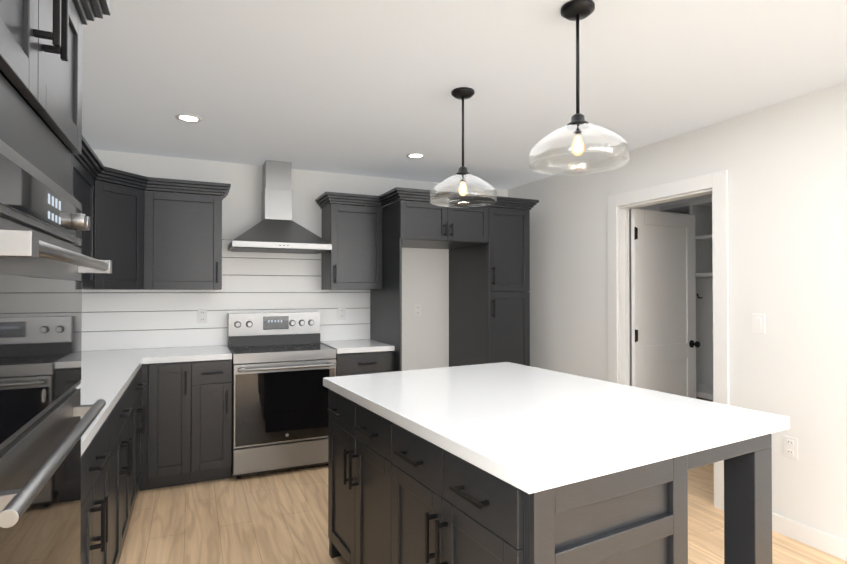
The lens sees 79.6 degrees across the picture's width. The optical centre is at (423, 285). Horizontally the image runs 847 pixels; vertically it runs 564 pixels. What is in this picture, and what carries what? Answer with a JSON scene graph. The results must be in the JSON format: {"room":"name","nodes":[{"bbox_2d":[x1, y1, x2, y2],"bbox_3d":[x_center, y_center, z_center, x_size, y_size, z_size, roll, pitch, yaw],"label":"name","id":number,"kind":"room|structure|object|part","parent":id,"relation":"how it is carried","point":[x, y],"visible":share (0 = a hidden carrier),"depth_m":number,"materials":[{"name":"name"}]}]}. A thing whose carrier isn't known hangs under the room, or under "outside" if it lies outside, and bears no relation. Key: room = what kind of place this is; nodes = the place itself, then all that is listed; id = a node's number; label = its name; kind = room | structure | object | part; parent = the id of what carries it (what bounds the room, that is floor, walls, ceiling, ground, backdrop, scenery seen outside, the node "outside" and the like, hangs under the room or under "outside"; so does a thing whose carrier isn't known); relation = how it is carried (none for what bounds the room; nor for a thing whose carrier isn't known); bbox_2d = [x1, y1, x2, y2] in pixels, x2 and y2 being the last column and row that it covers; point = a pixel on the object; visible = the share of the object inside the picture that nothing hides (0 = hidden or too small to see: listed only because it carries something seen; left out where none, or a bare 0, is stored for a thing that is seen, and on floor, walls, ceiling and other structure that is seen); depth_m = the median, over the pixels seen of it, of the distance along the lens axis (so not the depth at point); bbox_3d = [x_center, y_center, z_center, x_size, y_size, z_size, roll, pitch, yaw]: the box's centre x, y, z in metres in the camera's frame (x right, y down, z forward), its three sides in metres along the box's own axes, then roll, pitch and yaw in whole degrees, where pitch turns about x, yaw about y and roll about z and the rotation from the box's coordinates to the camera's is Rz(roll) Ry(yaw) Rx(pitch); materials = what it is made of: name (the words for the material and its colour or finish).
{"room":"kitchen","nodes":[
{"label":"kitchen","id":0,"kind":"room"},
{"bbox_2d":[0,56,51,179],"bbox_3d":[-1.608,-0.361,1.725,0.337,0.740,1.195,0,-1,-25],"label":"upper cabinet","id":1,"kind":"object","parent":0,"relation":"attached to","point":[25,127],"depth_m":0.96,"materials":[{"name":"grey paint"}]},
{"bbox_2d":[0,139,111,563],"bbox_3d":[-0.974,0.379,0.874,0.658,1.202,0.768,0,-1,-25],"label":"wall oven","id":2,"kind":"object","parent":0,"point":[45,262],"visible":1,"depth_m":0.94,"materials":[{"name":"silver metal"}]},
{"bbox_2d":[52,116,103,291],"bbox_3d":[-2.045,-0.351,2.737,0.381,0.740,1.247,0,-1,-25],"label":"upper cabinet","id":3,"kind":"object","parent":0,"relation":"attached to","point":[75,171],"depth_m":3.01,"materials":[{"name":"grey paint"}]},
{"bbox_2d":[92,149,506,370],"bbox_3d":[-0.174,0.199,4.945,5.650,2.440,0.100,0,-1,-25],"label":"wall","id":4,"kind":"structure","parent":0,"point":[425,285],"depth_m":4.62,"materials":[{"name":"white paint"}]},
{"bbox_2d":[104,172,155,291],"bbox_3d":[-2.267,-0.344,3.562,0.661,0.740,0.661,0,-1,-25],"label":"upper cabinet","id":5,"kind":"object","parent":4,"relation":"attached to","point":[129,209],"depth_m":3.56,"materials":[{"name":"grey paint"}]},
{"bbox_2d":[156,184,223,291],"bbox_3d":[-1.864,-0.341,3.900,0.576,0.740,0.381,0,-1,-25],"label":"upper cabinet","id":6,"kind":"object","parent":4,"relation":"attached to","point":[189,241],"depth_m":3.80,"materials":[{"name":"grey paint"}]},
{"bbox_2d":[197,309,206,322],"bbox_3d":[-1.797,0.246,4.130,0.072,0.116,0.007,0,-1,-25],"label":"electrical outlet","id":7,"kind":"object","parent":4,"relation":"attached to","point":[201,315],"visible":1,"depth_m":4.13,"materials":[{"name":"white plastic"}]},
{"bbox_2d":[228,160,331,253],"bbox_3d":[-1.179,-0.655,4.154,0.754,0.743,0.488,0,-1,-25],"label":"range hood","id":8,"kind":"object","parent":4,"relation":"attached to","point":[276,229],"visible":0.98,"depth_m":4.13,"materials":[{"name":"silver metal"}]},
{"bbox_2d":[338,307,345,319],"bbox_3d":[-0.742,0.251,4.611,0.072,0.116,0.007,0,-1,-25],"label":"electrical outlet","id":9,"kind":"object","parent":4,"relation":"attached to","point":[341,313],"visible":1,"depth_m":4.61,"materials":[{"name":"white plastic"}]},
{"bbox_2d":[320,200,383,291],"bbox_3d":[-0.633,-0.336,4.485,0.459,0.740,0.337,0,-1,-25],"label":"upper cabinet","id":10,"kind":"object","parent":4,"relation":"attached to","point":[355,261],"depth_m":4.34,"materials":[{"name":"grey paint"}]},
{"bbox_2d":[414,304,420,315],"bbox_3d":[-0.056,0.238,4.939,0.072,0.116,0.007,0,-1,-25],"label":"outlet","id":11,"kind":"object","parent":4,"relation":"attached to","point":[417,309],"visible":1,"depth_m":4.93,"materials":[{"name":"white plastic"}]},
{"bbox_2d":[384,196,491,251],"bbox_3d":[0.035,-0.537,4.573,0.822,0.335,0.757,0,-1,-25],"label":"upper cabinet","id":12,"kind":"object","parent":4,"relation":"attached to","point":[409,222],"depth_m":4.24,"materials":[{"name":"grey paint"}]},
{"bbox_2d":[82,0,846,189],"bbox_3d":[1.365,-1.103,1.460,5.750,0.100,7.740,0,-1,-25],"label":"ceiling","id":13,"kind":"structure","parent":0,"point":[360,87],"depth_m":2.52,"materials":[{"name":"grey paint"}]},
{"bbox_2d":[175,114,201,122],"bbox_3d":[-1.452,-1.035,3.143,0.150,0.005,0.150,0,-1,-25],"label":"recessed light","id":14,"kind":"object","parent":13,"relation":"in","point":[189,118],"visible":1,"depth_m":3.14,"materials":[{"name":"white paint"}]},
{"bbox_2d":[406,153,424,158],"bbox_3d":[-0.060,-1.027,4.019,0.150,0.005,0.150,0,-1,-25],"label":"recessed light","id":15,"kind":"object","parent":13,"relation":"in","point":[416,155],"visible":1,"depth_m":4.01,"materials":[{"name":"white paint"}]},
{"bbox_2d":[430,87,496,207],"bbox_3d":[0.211,-0.744,2.722,0.358,0.593,0.358,0,-1,-25],"label":"pendant light","id":16,"kind":"object","parent":13,"relation":"hanging from","point":[462,94],"visible":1,"depth_m":2.70,"materials":[{"name":"clear glass"}]},
{"bbox_3d":[0.211,-0.519,2.720,0.050,0.076,0.050,0,-1,-25],"label":"bulb","id":17,"kind":"part","parent":16,"relation":"part of","materials":[{"name":"yellow glass"}]},
{"bbox_3d":[0.211,-0.521,2.720,0.358,0.146,0.358,0,-1,-25],"label":"glass","id":18,"kind":"part","parent":16,"relation":"part of","materials":[{"name":"clear glass"}]},
{"bbox_2d":[529,0,628,174],"bbox_3d":[0.581,-0.751,1.912,0.358,0.593,0.358,0,-1,-25],"label":"pendant light","id":19,"kind":"object","parent":13,"relation":"hanging from","point":[576,11],"visible":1,"depth_m":1.90,"materials":[{"name":"clear glass"}]},
{"bbox_3d":[0.581,-0.526,1.910,0.050,0.076,0.050,0,-1,-25],"label":"bulb","id":20,"kind":"part","parent":19,"relation":"part of","materials":[{"name":"yellow glass"}]},
{"bbox_3d":[0.581,-0.528,1.910,0.358,0.146,0.358,0,-1,-25],"label":"glass","id":21,"kind":"part","parent":19,"relation":"part of","materials":[{"name":"clear glass"}]},
{"bbox_2d":[119,463,846,563],"bbox_3d":[1.365,1.437,1.437,5.750,0.100,7.740,0,-1,-25],"label":"floor","id":22,"kind":"structure","parent":0,"point":[278,517],"depth_m":2.98,"materials":[{"name":"brown wood"}]},
{"bbox_2d":[80,472,115,563],"bbox_3d":[-1.415,0.948,1.609,0.627,0.880,0.846,0,-1,-25],"label":"base cabinet","id":23,"kind":"object","parent":22,"relation":"on","point":[98,489],"depth_m":1.75,"materials":[{"name":"grey paint"}]},
{"bbox_2d":[75,344,231,475],"bbox_3d":[-1.579,0.498,2.659,1.194,0.040,2.885,0,-1,-25],"label":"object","id":24,"kind":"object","parent":23,"relation":"on","point":[163,405],"depth_m":3.46,"materials":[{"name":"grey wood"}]},
{"bbox_2d":[116,468,135,563],"bbox_3d":[-1.719,0.954,2.277,0.627,0.880,0.859,0,-1,-25],"label":"base cabinet","id":25,"kind":"object","parent":22,"relation":"on","point":[126,478],"depth_m":2.54,"materials":[{"name":"grey paint"}]},
{"bbox_2d":[132,468,143,511],"bbox_3d":[-2.015,0.960,2.927,0.627,0.880,0.808,0,-1,-25],"label":"base cabinet","id":26,"kind":"object","parent":22,"relation":"on","point":[139,471],"depth_m":3.25,"materials":[{"name":"grey paint"}]},
{"bbox_2d":[144,468,147,489],"bbox_3d":[-2.280,0.966,3.552,0.663,0.880,0.670,0,-1,-25],"label":"base cabinet","id":27,"kind":"object","parent":22,"relation":"on","point":[145,469],"depth_m":3.47,"materials":[{"name":"grey paint"}]},
{"bbox_2d":[148,460,203,488],"bbox_3d":[-1.864,0.968,3.763,0.380,0.880,0.625,0,-1,-25],"label":"base cabinet","id":28,"kind":"object","parent":22,"relation":"on","point":[192,471],"depth_m":3.53,"materials":[{"name":"grey paint"}]},
{"bbox_2d":[204,456,231,481],"bbox_3d":[-1.651,0.969,3.860,0.326,0.880,0.625,0,-1,-25],"label":"base cabinet","id":29,"kind":"object","parent":22,"relation":"on","point":[217,468],"depth_m":3.63,"materials":[{"name":"grey paint"}]},
{"bbox_2d":[228,312,335,478],"bbox_3d":[-1.131,0.818,4.034,0.750,1.185,0.694,0,-1,-25],"label":"range","id":30,"kind":"object","parent":22,"relation":"on","point":[283,364],"visible":0.98,"depth_m":3.80,"materials":[{"name":"silver metal"}]},
{"bbox_2d":[230,343,332,353],"bbox_3d":[-1.132,0.504,4.040,0.738,0.018,0.527,0,-1,-25],"label":"cooktop","id":31,"kind":"object","parent":30,"relation":"in","point":[235,348],"depth_m":4.01,"materials":[{"name":"black glass"}]},
{"bbox_2d":[335,348,395,376],"bbox_3d":[-0.587,0.973,4.344,0.483,0.880,0.625,0,-1,-25],"label":"base cabinet","id":32,"kind":"object","parent":22,"relation":"on","point":[382,360],"depth_m":4.06,"materials":[{"name":"grey paint"}]},
{"bbox_2d":[320,340,395,351],"bbox_3d":[-0.587,0.513,4.348,0.482,0.040,0.635,0,-1,-25],"label":"countertop","id":33,"kind":"structure","parent":32,"relation":"on","point":[340,345],"depth_m":4.19,"materials":[{"name":"white stone"}]},
{"bbox_2d":[449,204,531,366],"bbox_3d":[0.605,0.357,4.825,0.430,2.120,0.757,0,-1,-25],"label":"tall cabinet","id":34,"kind":"object","parent":22,"relation":"on","point":[489,284],"depth_m":4.53,"materials":[{"name":"grey paint"}]},
{"bbox_2d":[323,382,771,563],"bbox_3d":[0.360,0.954,2.210,1.192,0.880,1.578,0,-1,-29],"label":"kitchen island","id":35,"kind":"object","parent":22,"relation":"on","point":[397,495],"depth_m":1.62,"materials":[{"name":"grey paint"}]},
{"bbox_2d":[323,362,789,497],"bbox_3d":[0.396,0.496,2.234,1.211,0.043,1.610,0,-1,-29],"label":"island countertop","id":36,"kind":"structure","parent":35,"relation":"on","point":[545,430],"depth_m":1.80,"materials":[{"name":"white stone"}]},
{"bbox_2d":[660,197,712,401],"bbox_3d":[2.937,0.312,4.180,0.417,2.200,2.010,0,-1,-25],"label":"shelving unit","id":37,"kind":"object","parent":22,"relation":"on","point":[700,210],"visible":0.08,"depth_m":4.93,"materials":[{"name":"white paint"}]},
{"bbox_2d":[507,82,846,540],"bbox_3d":[2.498,0.172,1.965,0.100,2.440,7.540,0,-1,-25],"label":"wall","id":38,"kind":"structure","parent":0,"point":[784,163],"depth_m":2.94,"materials":[{"name":"white paint"}]},
{"bbox_2d":[631,208,699,398],"bbox_3d":[1.979,0.398,4.170,0.790,2.003,0.180,0,-1,-30],"label":"pantry door","id":39,"kind":"structure","parent":38,"relation":"in","point":[663,280],"depth_m":4.15,"materials":[{"name":"white paint"}]},
{"bbox_3d":[1.965,0.392,4.161,0.757,1.700,0.179,0,-1,-30],"label":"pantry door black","id":40,"kind":"part","parent":39,"relation":"part of","materials":[{"name":"wood"}]},
{"bbox_2d":[607,170,728,510],"bbox_3d":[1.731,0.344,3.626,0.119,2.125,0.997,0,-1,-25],"label":"door frame","id":41,"kind":"structure","parent":38,"relation":"attached to","point":[714,184],"depth_m":3.50,"materials":[{"name":"white paint"}]},
{"bbox_2d":[752,313,764,333],"bbox_3d":[1.970,0.221,2.990,0.010,0.116,0.072,0,-1,-25],"label":"light switch","id":42,"kind":"object","parent":38,"relation":"attached to","point":[758,322],"visible":1,"depth_m":2.99,"materials":[{"name":"white plastic"}]},
{"bbox_2d":[784,435,797,459],"bbox_3d":[2.042,0.899,2.827,0.007,0.116,0.072,0,-1,-25],"label":"electrical outlet","id":43,"kind":"object","parent":38,"relation":"attached to","point":[790,447],"visible":1,"depth_m":2.82,"materials":[{"name":"white plastic"}]},
{"bbox_2d":[772,512,846,560],"bbox_3d":[2.952,1.331,0.822,0.013,0.100,5.102,0,-1,-25],"label":"baseboard","id":44,"kind":"structure","parent":38,"relation":"attached to","point":[816,538],"depth_m":2.72,"materials":[{"name":"white paint"}]},
{"bbox_2d":[688,194,711,201],"bbox_3d":[3.245,0.191,4.135,0.100,2.440,2.570,0,-1,-25],"label":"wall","id":45,"kind":"structure","parent":0,"point":[710,195],"depth_m":5.08,"materials":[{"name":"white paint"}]}
]}

